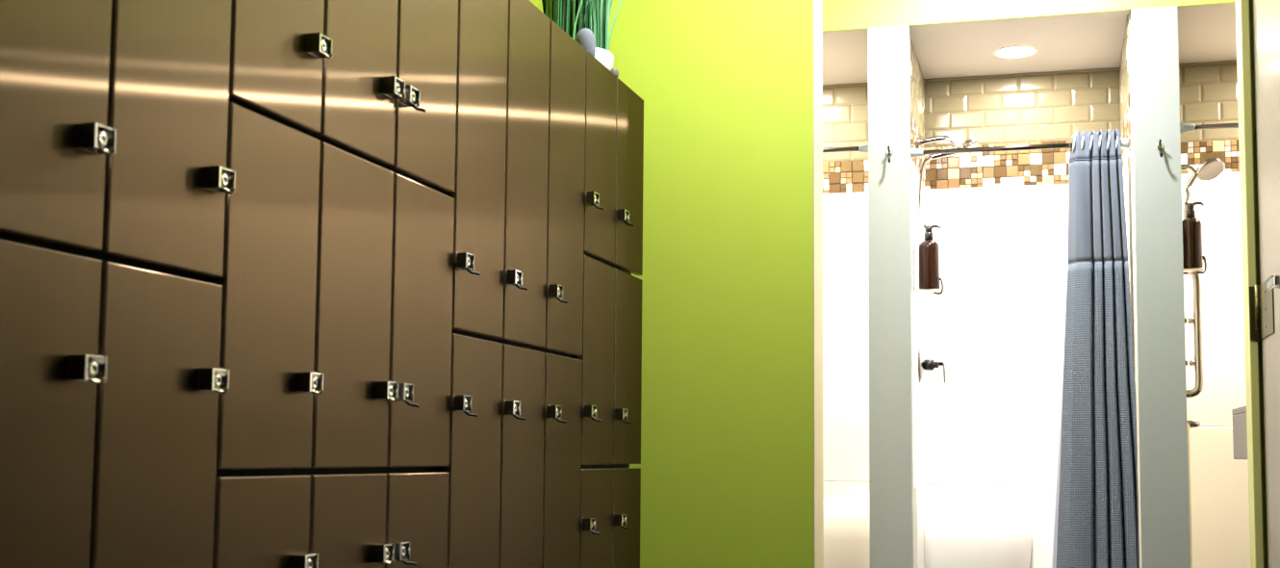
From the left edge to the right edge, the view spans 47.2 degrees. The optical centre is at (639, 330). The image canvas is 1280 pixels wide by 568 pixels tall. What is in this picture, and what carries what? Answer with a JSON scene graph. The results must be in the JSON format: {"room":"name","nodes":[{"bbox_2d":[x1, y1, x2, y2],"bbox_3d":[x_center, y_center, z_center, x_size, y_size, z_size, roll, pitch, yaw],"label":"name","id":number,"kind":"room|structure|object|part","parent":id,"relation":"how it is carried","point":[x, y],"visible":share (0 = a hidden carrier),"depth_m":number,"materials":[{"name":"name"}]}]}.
{"room":"changing room","nodes":[
{"label":"changing room","id":0,"kind":"room"},
{"bbox_2d":[529,0,537,7],"bbox_3d":[-1.078,-0.570,2.772,0.100,2.950,9.830,-1,-5,16],"label":"wall","id":1,"kind":"structure","parent":0,"point":[534,2],"depth_m":5.13,"materials":[{"name":"paint"}]},
{"bbox_2d":[537,0,813,567],"bbox_3d":[0.128,-0.366,5.051,0.973,2.950,0.190,-1,-5,16],"label":"wall","id":2,"kind":"structure","parent":0,"point":[725,87],"depth_m":4.89,"materials":[{"name":"paint"}]},
{"bbox_2d":[812,0,823,567],"bbox_3d":[0.598,-0.373,4.919,0.004,2.950,0.192,-1,-5,16],"label":"trim","id":3,"kind":"structure","parent":2,"relation":"attached to","point":[817,5],"depth_m":4.89,"materials":[{"name":"beige"}]},
{"bbox_2d":[867,25,913,567],"bbox_3d":[1.058,-0.046,6.195,0.176,2.522,0.055,-1,-5,16],"label":"pillar","id":4,"kind":"structure","parent":0,"point":[888,49],"depth_m":6.17,"materials":[{"name":"white paint"}]},
{"bbox_2d":[886,145,892,162],"bbox_3d":[1.052,-0.745,6.201,0.028,0.075,0.055,-1,-5,16],"label":"robe hook","id":5,"kind":"object","parent":4,"relation":"attached to","point":[888,151],"visible":1,"depth_m":6.20,"materials":[{"name":"silver metal"}]},
{"bbox_2d":[909,36,925,486],"bbox_3d":[1.185,-0.007,6.643,0.159,2.521,0.879,-1,-5,16],"label":"wall","id":6,"kind":"structure","parent":0,"point":[917,80],"depth_m":6.70,"materials":[{"name":"beige tile"}]},
{"bbox_2d":[822,143,868,153],"bbox_3d":[0.562,-0.786,6.477,0.927,0.039,0.040,-1,-5,16],"label":"shower rod","id":7,"kind":"object","parent":6,"relation":"attached to","point":[863,147],"visible":0.37,"depth_m":6.37,"materials":[{"name":"silver metal"}]},
{"bbox_2d":[910,137,1128,157],"bbox_3d":[1.592,-0.772,6.182,0.895,0.039,0.040,-1,-5,16],"label":"shower rod","id":8,"kind":"object","parent":6,"relation":"attached to","point":[1124,142],"visible":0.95,"depth_m":6.20,"materials":[{"name":"silver metal"}]},
{"bbox_2d":[1051,128,1138,567],"bbox_3d":[1.858,0.161,6.051,0.351,1.999,0.115,-1,-5,16],"label":"shower curtain","id":9,"kind":"object","parent":8,"relation":"hanging from","point":[1095,520],"visible":1,"depth_m":6.00,"materials":[{"name":"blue fabric"}]},
{"bbox_3d":[1.859,0.437,6.000,0.330,1.441,0.064,-1,-5,16],"label":"waffle panel","id":10,"kind":"part","parent":9,"relation":"part of","materials":[{"name":"blue fabric"}]},
{"bbox_3d":[1.894,-0.494,6.073,0.242,0.435,0.067,-1,-5,16],"label":"smooth panel","id":11,"kind":"part","parent":9,"relation":"part of","materials":[{"name":"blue fabric"}]},
{"bbox_2d":[822,0,1235,32],"bbox_3d":[2.073,-1.532,6.023,4.220,0.428,0.020,-1,-5,16],"label":"wall","id":12,"kind":"structure","parent":0,"point":[837,14],"depth_m":6.21,"materials":[{"name":"paint"}]},
{"bbox_2d":[822,2,1236,85],"bbox_3d":[2.212,-1.296,6.500,4.220,0.040,1.010,-1,-5,16],"label":"ceiling","id":13,"kind":"structure","parent":0,"point":[1206,34],"depth_m":6.53,"materials":[{"name":"beige paint"}]},
{"bbox_2d":[993,45,1037,57],"bbox_3d":[1.702,-1.263,6.641,0.198,0.008,0.198,-1,-5,16],"label":"recessed light","id":14,"kind":"object","parent":13,"relation":"in","point":[1011,51],"visible":1,"depth_m":6.64,"materials":[{"name":"white glass"}]},
{"bbox_2d":[998,47,1032,56],"bbox_3d":[1.702,-1.265,6.641,0.156,0.001,0.156,-1,-5,16],"label":"diffuser","id":15,"kind":"object","parent":14,"relation":"attached to","point":[1018,51],"depth_m":6.64,"materials":[{"name":"white plastic"}]},
{"bbox_2d":[822,60,1239,486],"bbox_3d":[2.324,0.018,6.825,4.220,2.522,0.108,-1,-5,16],"label":"wall","id":16,"kind":"structure","parent":0,"point":[1035,108],"depth_m":7.00,"materials":[{"name":"beige tile"}]},
{"bbox_2d":[1118,13,1141,567],"bbox_3d":[2.219,-0.022,6.350,0.198,2.521,0.879,-1,-5,16],"label":"wall","id":17,"kind":"structure","parent":0,"point":[1125,64],"depth_m":6.04,"materials":[{"name":"white paint"}]},
{"bbox_2d":[1179,123,1238,132],"bbox_3d":[3.163,-0.846,5.742,1.973,0.039,0.040,-1,-5,16],"label":"shower rod","id":18,"kind":"object","parent":17,"relation":"attached to","point":[1185,127],"visible":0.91,"depth_m":5.98,"materials":[{"name":"silver metal"}]},
{"bbox_2d":[1130,5,1190,567],"bbox_3d":[2.097,-0.062,5.901,0.179,2.522,0.055,-1,-5,16],"label":"pillar","id":19,"kind":"structure","parent":0,"point":[1163,424],"depth_m":5.88,"materials":[{"name":"white paint"}]},
{"bbox_2d":[1155,139,1163,156],"bbox_3d":[2.096,-0.733,5.903,0.028,0.075,0.055,-1,-5,16],"label":"robe hook","id":20,"kind":"object","parent":19,"relation":"attached to","point":[1160,145],"visible":1,"depth_m":5.90,"materials":[{"name":"silver metal"}]},
{"bbox_3d":[0.987,0.893,2.057,4.420,0.050,9.830,-1,-5,16],"label":"floor","id":21,"kind":"structure","parent":0,"visible":0},
{"bbox_2d":[0,0,116,567],"bbox_3d":[-0.991,-0.078,1.939,0.500,1.830,0.303,-1,-5,16],"label":"locker","id":22,"kind":"object","parent":21,"relation":"on","point":[56,140],"visible":1,"depth_m":1.92,"materials":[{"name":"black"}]},
{"bbox_3d":[-0.796,0.328,1.848,0.020,0.877,0.294,-1,-5,16],"label":"locker door","id":23,"kind":"part","parent":22,"relation":"part of","materials":[{"name":"brown metal"}]},
{"bbox_3d":[-0.788,-0.554,1.923,0.020,0.867,0.294,-1,-5,16],"label":"locker door","id":24,"kind":"part","parent":22,"relation":"part of","materials":[{"name":"brown metal"}]},
{"bbox_3d":[-0.733,0.064,1.966,0.023,0.015,0.029,-1,-5,16],"label":"lock lever","id":25,"kind":"part","parent":22,"relation":"part of","materials":[{"name":"silver metal"}]},
{"bbox_3d":[-0.730,-0.248,1.992,0.023,0.015,0.029,-1,-5,16],"label":"lock lever","id":26,"kind":"part","parent":22,"relation":"part of","materials":[{"name":"silver metal"}]},
{"bbox_2d":[79,0,235,567],"bbox_3d":[-0.908,-0.052,2.231,0.500,1.830,0.303,-1,-5,16],"label":"locker","id":27,"kind":"object","parent":21,"relation":"on","point":[167,179],"visible":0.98,"depth_m":2.16,"materials":[{"name":"black"}]},
{"bbox_3d":[-0.713,0.353,2.140,0.020,0.877,0.294,-1,-5,16],"label":"locker door","id":28,"kind":"part","parent":27,"relation":"part of","materials":[{"name":"brown metal"}]},
{"bbox_3d":[-0.705,-0.529,2.215,0.020,0.867,0.294,-1,-5,16],"label":"locker door","id":29,"kind":"part","parent":27,"relation":"part of","materials":[{"name":"brown metal"}]},
{"bbox_3d":[-0.650,0.090,2.258,0.023,0.015,0.029,-1,-5,16],"label":"lock lever","id":30,"kind":"part","parent":27,"relation":"part of","materials":[{"name":"silver metal"}]},
{"bbox_3d":[-0.647,-0.222,2.285,0.023,0.015,0.029,-1,-5,16],"label":"lock lever","id":31,"kind":"part","parent":27,"relation":"part of","materials":[{"name":"silver metal"}]},
{"bbox_2d":[202,0,332,567],"bbox_3d":[-0.824,-0.027,2.523,0.500,1.830,0.303,-1,-5,16],"label":"locker","id":32,"kind":"object","parent":21,"relation":"on","point":[278,48],"visible":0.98,"depth_m":2.46,"materials":[{"name":"black"}]},
{"bbox_3d":[-0.631,0.529,2.420,0.020,0.575,0.294,-1,-5,16],"label":"locker door","id":33,"kind":"part","parent":32,"relation":"part of","materials":[{"name":"brown metal"}]},
{"bbox_3d":[-0.626,-0.062,2.470,0.020,0.586,0.294,-1,-5,16],"label":"locker door","id":34,"kind":"part","parent":32,"relation":"part of","materials":[{"name":"brown metal"}]},
{"bbox_3d":[-0.621,-0.651,2.520,0.020,0.570,0.294,-1,-5,16],"label":"locker door","id":35,"kind":"part","parent":32,"relation":"part of","materials":[{"name":"brown metal"}]},
{"bbox_3d":[-0.567,0.104,2.551,0.023,0.015,0.029,-1,-5,16],"label":"lock lever","id":36,"kind":"part","parent":32,"relation":"part of","materials":[{"name":"silver metal"}]},
{"bbox_3d":[-0.561,-0.493,2.602,0.023,0.015,0.029,-1,-5,16],"label":"lock lever","id":37,"kind":"part","parent":32,"relation":"part of","materials":[{"name":"silver metal"}]},
{"bbox_2d":[292,0,405,567],"bbox_3d":[-0.741,-0.001,2.816,0.500,1.830,0.303,-1,-5,16],"label":"locker","id":38,"kind":"object","parent":21,"relation":"on","point":[361,87],"visible":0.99,"depth_m":2.75,"materials":[{"name":"black"}]},
{"bbox_3d":[-0.548,0.555,2.712,0.020,0.575,0.294,-1,-5,16],"label":"locker door","id":39,"kind":"part","parent":38,"relation":"part of","materials":[{"name":"brown metal"}]},
{"bbox_3d":[-0.543,-0.037,2.762,0.020,0.586,0.294,-1,-5,16],"label":"locker door","id":40,"kind":"part","parent":38,"relation":"part of","materials":[{"name":"brown metal"}]},
{"bbox_3d":[-0.537,-0.626,2.812,0.020,0.570,0.294,-1,-5,16],"label":"locker door","id":41,"kind":"part","parent":38,"relation":"part of","materials":[{"name":"brown metal"}]},
{"bbox_3d":[-0.486,0.442,2.817,0.023,0.015,0.029,-1,-5,16],"label":"lock lever","id":42,"kind":"part","parent":38,"relation":"part of","materials":[{"name":"silver metal"}]},
{"bbox_3d":[-0.483,0.130,2.844,0.023,0.015,0.029,-1,-5,16],"label":"lock lever","id":43,"kind":"part","parent":38,"relation":"part of","materials":[{"name":"silver metal"}]},
{"bbox_3d":[-0.478,-0.467,2.894,0.023,0.015,0.029,-1,-5,16],"label":"lock lever","id":44,"kind":"part","parent":38,"relation":"part of","materials":[{"name":"silver metal"}]},
{"bbox_2d":[369,0,458,567],"bbox_3d":[-0.654,0.024,3.107,0.508,1.830,0.303,-1,-5,16],"label":"locker","id":45,"kind":"object","parent":21,"relation":"on","point":[417,499],"visible":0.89,"depth_m":3.05,"materials":[{"name":"black"}]},
{"bbox_3d":[-0.459,0.452,2.890,0.039,0.024,0.017,2,-5,-22],"label":"lock lever","id":46,"kind":"part","parent":45,"relation":"part of","materials":[{"name":"grey metal"}]},
{"bbox_3d":[-0.457,0.140,2.916,0.039,0.024,0.017,2,-5,-22],"label":"lock lever","id":47,"kind":"part","parent":45,"relation":"part of","materials":[{"name":"grey metal"}]},
{"bbox_3d":[-0.465,0.580,3.004,0.020,0.575,0.294,-1,-5,16],"label":"locker door","id":48,"kind":"part","parent":45,"relation":"part of","materials":[{"name":"brown metal"}]},
{"bbox_3d":[-0.451,-0.457,2.967,0.039,0.024,0.017,2,-5,-22],"label":"lock lever","id":49,"kind":"part","parent":45,"relation":"part of","materials":[{"name":"grey metal"}]},
{"bbox_3d":[-0.460,-0.011,3.054,0.020,0.586,0.294,-1,-5,16],"label":"locker door","id":50,"kind":"part","parent":45,"relation":"part of","materials":[{"name":"brown metal"}]},
{"bbox_3d":[-0.454,-0.600,3.104,0.020,0.570,0.294,-1,-5,16],"label":"locker door","id":51,"kind":"part","parent":45,"relation":"part of","materials":[{"name":"brown metal"}]},
{"bbox_2d":[433,0,508,567],"bbox_3d":[-0.571,0.050,3.399,0.508,1.830,0.303,-1,-5,16],"label":"locker","id":52,"kind":"object","parent":21,"relation":"on","point":[473,468],"visible":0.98,"depth_m":3.34,"materials":[{"name":"black"}]},
{"bbox_3d":[-0.373,0.177,3.208,0.039,0.024,0.017,2,-5,-22],"label":"lock lever","id":53,"kind":"part","parent":52,"relation":"part of","materials":[{"name":"grey metal"}]},
{"bbox_3d":[-0.380,0.455,3.309,0.020,0.877,0.294,-1,-5,16],"label":"locker door","id":54,"kind":"part","parent":52,"relation":"part of","materials":[{"name":"brown metal"}]},
{"bbox_3d":[-0.371,-0.135,3.234,0.039,0.024,0.017,2,-5,-22],"label":"lock lever","id":55,"kind":"part","parent":52,"relation":"part of","materials":[{"name":"grey metal"}]},
{"bbox_3d":[-0.372,-0.427,3.384,0.020,0.867,0.294,-1,-5,16],"label":"locker door","id":56,"kind":"part","parent":52,"relation":"part of","materials":[{"name":"brown metal"}]},
{"bbox_2d":[487,0,549,567],"bbox_3d":[-0.488,0.075,3.691,0.508,1.830,0.303,-1,-5,16],"label":"locker","id":57,"kind":"object","parent":21,"relation":"on","point":[526,140],"visible":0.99,"depth_m":3.63,"materials":[{"name":"black"}]},
{"bbox_3d":[-0.290,0.202,3.500,0.039,0.024,0.017,2,-5,-22],"label":"lock lever","id":58,"kind":"part","parent":57,"relation":"part of","materials":[{"name":"grey metal"}]},
{"bbox_3d":[-0.288,-0.110,3.526,0.039,0.024,0.017,2,-5,-22],"label":"lock lever","id":59,"kind":"part","parent":57,"relation":"part of","materials":[{"name":"grey metal"}]},
{"bbox_3d":[-0.297,0.481,3.602,0.020,0.877,0.294,-1,-5,16],"label":"locker door","id":60,"kind":"part","parent":57,"relation":"part of","materials":[{"name":"brown metal"}]},
{"bbox_3d":[-0.289,-0.401,3.677,0.020,0.867,0.294,-1,-5,16],"label":"locker door","id":61,"kind":"part","parent":57,"relation":"part of","materials":[{"name":"brown metal"}]},
{"bbox_2d":[531,20,586,567],"bbox_3d":[-0.405,0.101,3.984,0.508,1.830,0.303,-1,-5,16],"label":"locker","id":62,"kind":"object","parent":21,"relation":"on","point":[564,291],"visible":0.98,"depth_m":3.93,"materials":[{"name":"black"}]},
{"bbox_3d":[-0.207,0.228,3.792,0.039,0.024,0.017,2,-5,-22],"label":"lock lever","id":63,"kind":"part","parent":62,"relation":"part of","materials":[{"name":"grey metal"}]},
{"bbox_3d":[-0.204,-0.084,3.819,0.039,0.024,0.017,2,-5,-22],"label":"lock lever","id":64,"kind":"part","parent":62,"relation":"part of","materials":[{"name":"grey metal"}]},
{"bbox_3d":[-0.214,0.506,3.894,0.020,0.877,0.294,-1,-5,16],"label":"locker door","id":65,"kind":"part","parent":62,"relation":"part of","materials":[{"name":"brown metal"}]},
{"bbox_3d":[-0.206,-0.376,3.969,0.020,0.867,0.294,-1,-5,16],"label":"locker door","id":66,"kind":"part","parent":62,"relation":"part of","materials":[{"name":"brown metal"}]},
{"bbox_2d":[568,51,616,567],"bbox_3d":[-0.322,0.126,4.276,0.508,1.830,0.303,-1,-5,16],"label":"locker","id":67,"kind":"object","parent":21,"relation":"on","point":[597,357],"visible":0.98,"depth_m":4.22,"materials":[{"name":"black"}]},
{"bbox_2d":[574,27,595,56],"bbox_3d":[-0.163,-0.841,4.314,0.062,0.102,0.063,-1,-5,16],"label":"stone","id":68,"kind":"object","parent":67,"relation":"on","point":[585,37],"visible":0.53,"depth_m":4.29,"materials":[{"name":"white stone"}]},
{"bbox_3d":[-0.127,0.091,4.224,0.020,0.586,0.294,-1,-5,16],"label":"locker door","id":69,"kind":"part","parent":67,"relation":"part of","materials":[{"name":"brown metal"}]},
{"bbox_3d":[-0.124,0.242,4.085,0.039,0.024,0.017,2,-5,-22],"label":"lock lever","id":70,"kind":"part","parent":67,"relation":"part of","materials":[{"name":"grey metal"}]},
{"bbox_3d":[-0.132,0.682,4.174,0.020,0.575,0.294,-1,-5,16],"label":"locker door","id":71,"kind":"part","parent":67,"relation":"part of","materials":[{"name":"brown metal"}]},
{"bbox_3d":[-0.119,-0.354,4.136,0.039,0.024,0.017,2,-5,-22],"label":"lock lever","id":72,"kind":"part","parent":67,"relation":"part of","materials":[{"name":"grey metal"}]},
{"bbox_3d":[-0.122,-0.498,4.274,0.020,0.570,0.294,-1,-5,16],"label":"locker door","id":73,"kind":"part","parent":67,"relation":"part of","materials":[{"name":"brown metal"}]},
{"bbox_2d":[600,77,643,567],"bbox_3d":[-0.238,0.152,4.568,0.508,1.830,0.303,-1,-5,16],"label":"locker","id":74,"kind":"object","parent":21,"relation":"on","point":[629,118],"visible":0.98,"depth_m":4.51,"materials":[{"name":"black"}]},
{"bbox_2d":[541,0,622,71],"bbox_3d":[-0.125,-1.214,4.584,0.560,0.896,0.611,-3,-6,33],"label":"potted grass","id":75,"kind":"object","parent":74,"relation":"on","point":[572,16],"depth_m":4.45,"materials":[{"name":"green plant"}]},
{"bbox_2d":[594,47,614,71],"bbox_3d":[-0.199,-0.810,4.509,0.236,0.076,0.236,-1,-5,16],"label":"pot","id":76,"kind":"object","parent":75,"relation":"attached to","point":[602,55],"depth_m":4.44,"materials":[{"name":"white ceramic"}]},
{"bbox_2d":[611,67,618,77],"bbox_3d":[-0.077,-0.789,4.492,0.022,0.034,0.036,-1,-5,16],"label":"stone","id":77,"kind":"object","parent":74,"relation":"on","point":[614,70],"visible":0.69,"depth_m":4.48,"materials":[{"name":"white stone"}]},
{"bbox_3d":[-0.049,0.708,4.466,0.020,0.575,0.294,-1,-5,16],"label":"locker door","id":78,"kind":"part","parent":74,"relation":"part of","materials":[{"name":"brown metal"}]},
{"bbox_3d":[-0.039,-0.472,4.566,0.020,0.570,0.294,-1,-5,16],"label":"locker door","id":79,"kind":"part","parent":74,"relation":"part of","materials":[{"name":"brown metal"}]},
{"bbox_3d":[-0.044,0.116,4.516,0.020,0.586,0.294,-1,-5,16],"label":"locker door","id":80,"kind":"part","parent":74,"relation":"part of","materials":[{"name":"brown metal"}]},
{"bbox_2d":[822,192,870,567],"bbox_3d":[0.674,0.268,6.816,0.941,1.955,0.779,-1,-5,16],"label":"shower surround","id":81,"kind":"object","parent":21,"relation":"on","point":[845,216],"visible":0.21,"depth_m":7.12,"materials":[{"name":"white plastic"}]},
{"bbox_3d":[0.668,0.971,6.757,0.941,0.543,0.779,-1,-5,16],"label":"panel","id":82,"kind":"part","parent":81,"relation":"part of","materials":[{"name":"white plastic"}]},
{"bbox_3d":[0.951,0.998,6.848,0.400,0.510,0.400,-1,-5,16],"label":"corner seat","id":83,"kind":"part","parent":81,"relation":"part of","materials":[{"name":"white plastic"}]},
{"bbox_2d":[910,148,1134,567],"bbox_3d":[1.704,0.252,6.525,0.909,1.955,0.779,-1,-5,16],"label":"shower surround","id":84,"kind":"object","parent":21,"relation":"on","point":[996,325],"depth_m":6.91,"materials":[{"name":"white plastic"}]},
{"bbox_3d":[1.257,-0.273,6.368,0.119,0.235,0.101,-1,-5,16],"label":"bottle bracket","id":85,"kind":"part","parent":84,"relation":"part of","materials":[{"name":"silver metal"}]},
{"bbox_2d":[918,224,941,289],"bbox_3d":[1.256,-0.320,6.369,0.090,0.286,0.090,1,-5,-3],"label":"soap bottle","id":86,"kind":"object","parent":84,"relation":"in","point":[928,249],"visible":0.97,"depth_m":6.33,"materials":[{"name":"brown plastic"}]},
{"bbox_2d":[918,347,946,383],"bbox_3d":[1.312,0.154,6.562,0.113,0.160,0.156,-1,-5,16],"label":"shower valve","id":87,"kind":"object","parent":84,"relation":"attached to","point":[924,365],"visible":1,"depth_m":6.54,"materials":[{"name":"silver metal"}]},
{"bbox_3d":[1.268,0.153,6.574,0.022,0.156,0.156,-1,-5,16],"label":"wall plate","id":88,"kind":"part","parent":87,"relation":"part of","materials":[{"name":"silver metal"}]},
{"bbox_3d":[1.307,0.152,6.564,0.062,0.052,0.052,-1,-5,16],"label":"stem","id":89,"kind":"part","parent":87,"relation":"part of","materials":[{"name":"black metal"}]},
{"bbox_3d":[1.348,0.186,6.544,0.035,0.094,0.030,-1,-5,16],"label":"lever","id":90,"kind":"part","parent":87,"relation":"part of","materials":[{"name":"silver metal"}]},
{"bbox_2d":[917,135,977,242],"bbox_3d":[1.388,-0.539,6.620,0.279,0.700,0.072,-1,-5,16],"label":"shower","id":91,"kind":"object","parent":84,"relation":"attached to","point":[967,143],"visible":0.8,"depth_m":6.64,"materials":[{"name":"silver metal"}]},
{"bbox_3d":[1.362,-0.853,6.657,0.206,0.068,0.060,-1,-5,16],"label":"arm","id":92,"kind":"part","parent":91,"relation":"part of","materials":[{"name":"silver metal"}]},
{"bbox_3d":[1.390,-0.806,6.644,0.156,0.060,0.027,-1,-5,16],"label":"handle","id":93,"kind":"part","parent":91,"relation":"part of","materials":[{"name":"silver metal"}]},
{"bbox_3d":[1.547,0.988,6.669,0.460,0.510,0.420,-1,-5,16],"label":"corner seat","id":94,"kind":"part","parent":84,"relation":"part of","materials":[{"name":"white plastic"}]},
{"bbox_3d":[1.698,0.959,6.465,0.909,0.536,0.779,-1,-5,16],"label":"panel","id":95,"kind":"part","parent":84,"relation":"part of","materials":[{"name":"white plastic"}]},
{"bbox_2d":[1181,171,1250,567],"bbox_3d":[3.273,0.216,6.082,1.992,1.980,0.779,-1,-5,16],"label":"shower surround","id":96,"kind":"object","parent":21,"relation":"on","point":[1218,505],"depth_m":6.66,"materials":[{"name":"white plastic"}]},
{"bbox_2d":[1184,317,1193,323],"bbox_3d":[2.321,-0.043,6.177,0.082,0.078,0.078,-1,-5,16],"label":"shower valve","id":97,"kind":"object","parent":96,"relation":"attached to","point":[1187,320],"visible":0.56,"depth_m":6.17,"materials":[{"name":"silver metal"}]},
{"bbox_2d":[1185,359,1194,365],"bbox_3d":[2.320,0.135,6.162,0.082,0.078,0.078,-1,-5,16],"label":"shower valve","id":98,"kind":"object","parent":96,"relation":"attached to","point":[1188,362],"visible":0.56,"depth_m":6.15,"materials":[{"name":"silver metal"}]},
{"bbox_2d":[1182,201,1203,268],"bbox_3d":[2.288,-0.398,6.082,0.085,0.281,0.085,1,-5,-3],"label":"soap bottle","id":99,"kind":"object","parent":96,"relation":"in","point":[1192,250],"visible":0.93,"depth_m":6.04,"materials":[{"name":"brown plastic"}]},
{"bbox_2d":[1183,271,1203,397],"bbox_3d":[2.312,0.005,6.144,0.086,0.594,0.076,-1,-5,16],"label":"grab bar","id":100,"kind":"object","parent":96,"relation":"attached to","point":[1196,281],"visible":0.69,"depth_m":6.12,"materials":[{"name":"silver metal"}]},
{"bbox_2d":[1186,419,1200,429],"bbox_3d":[2.358,0.406,6.315,0.069,0.076,0.556,-1,-5,16],"label":"grab bar","id":101,"kind":"object","parent":96,"relation":"attached to","point":[1192,423],"visible":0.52,"depth_m":6.08,"materials":[{"name":"silver metal"}]},
{"bbox_3d":[2.289,-0.351,6.081,0.114,0.231,0.096,-1,-5,16],"label":"bottle bracket","id":102,"kind":"part","parent":96,"relation":"part of","materials":[{"name":"silver metal"}]},
{"bbox_2d":[1180,157,1224,219],"bbox_3d":[2.398,-0.581,6.273,0.203,0.307,0.110,-1,-5,16],"label":"shower","id":103,"kind":"object","parent":96,"relation":"attached to","point":[1210,168],"visible":0.89,"depth_m":6.28,"materials":[{"name":"silver metal"}]},
{"bbox_3d":[2.347,-0.700,6.300,0.094,0.064,0.060,-1,-5,16],"label":"arm","id":104,"kind":"part","parent":103,"relation":"part of","materials":[{"name":"silver metal"}]},
{"bbox_3d":[2.381,-0.656,6.287,0.074,0.081,0.027,-1,-5,16],"label":"handle","id":105,"kind":"part","parent":103,"relation":"part of","materials":[{"name":"silver metal"}]},
{"bbox_3d":[3.279,-0.191,6.115,1.987,1.163,0.779,-1,-5,16],"label":"panel","id":106,"kind":"part","parent":96,"relation":"part of","materials":[{"name":"white plastic"}]},
{"bbox_3d":[3.270,0.797,6.032,1.987,0.813,0.779,-1,-5,16],"label":"panel","id":107,"kind":"part","parent":96,"relation":"part of","materials":[{"name":"white plastic"}]},
{"bbox_3d":[0.995,-0.706,0.958,0.140,2.950,7.460,-1,-5,16],"label":"wall","id":108,"kind":"structure","parent":0,"visible":0},
{"bbox_2d":[1231,405,1247,459],"bbox_3d":[2.529,0.330,4.710,1.100,0.175,0.581,-1,-5,16],"label":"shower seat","id":109,"kind":"structure","parent":108,"relation":"attached to","point":[1240,433],"depth_m":4.94,"materials":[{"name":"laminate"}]},
{"bbox_2d":[1231,405,1246,414],"bbox_3d":[2.530,0.253,4.716,1.100,0.022,0.581,-1,-5,16],"label":"countertop","id":110,"kind":"structure","parent":109,"relation":"on","point":[1242,409],"depth_m":4.95,"materials":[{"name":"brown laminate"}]},
{"bbox_2d":[1235,0,1268,567],"bbox_3d":[1.924,-0.391,4.563,0.084,2.949,0.130,-1,-5,16],"label":"trim","id":111,"kind":"structure","parent":108,"relation":"attached to","point":[1250,243],"depth_m":4.52,"materials":[{"name":"yellow"}]},
{"bbox_2d":[1248,0,1279,567],"bbox_3d":[1.777,-0.129,4.070,0.097,2.300,0.850,-1,-5,16],"label":"door","id":112,"kind":"structure","parent":108,"relation":"in","point":[1265,297],"depth_m":4.27,"materials":[{"name":"metal"}]},
{"bbox_3d":[1.705,-0.128,3.896,0.052,0.060,0.140,-1,-5,16],"label":"handle","id":113,"kind":"part","parent":112,"relation":"part of","materials":[{"name":"silver metal"}]}
]}

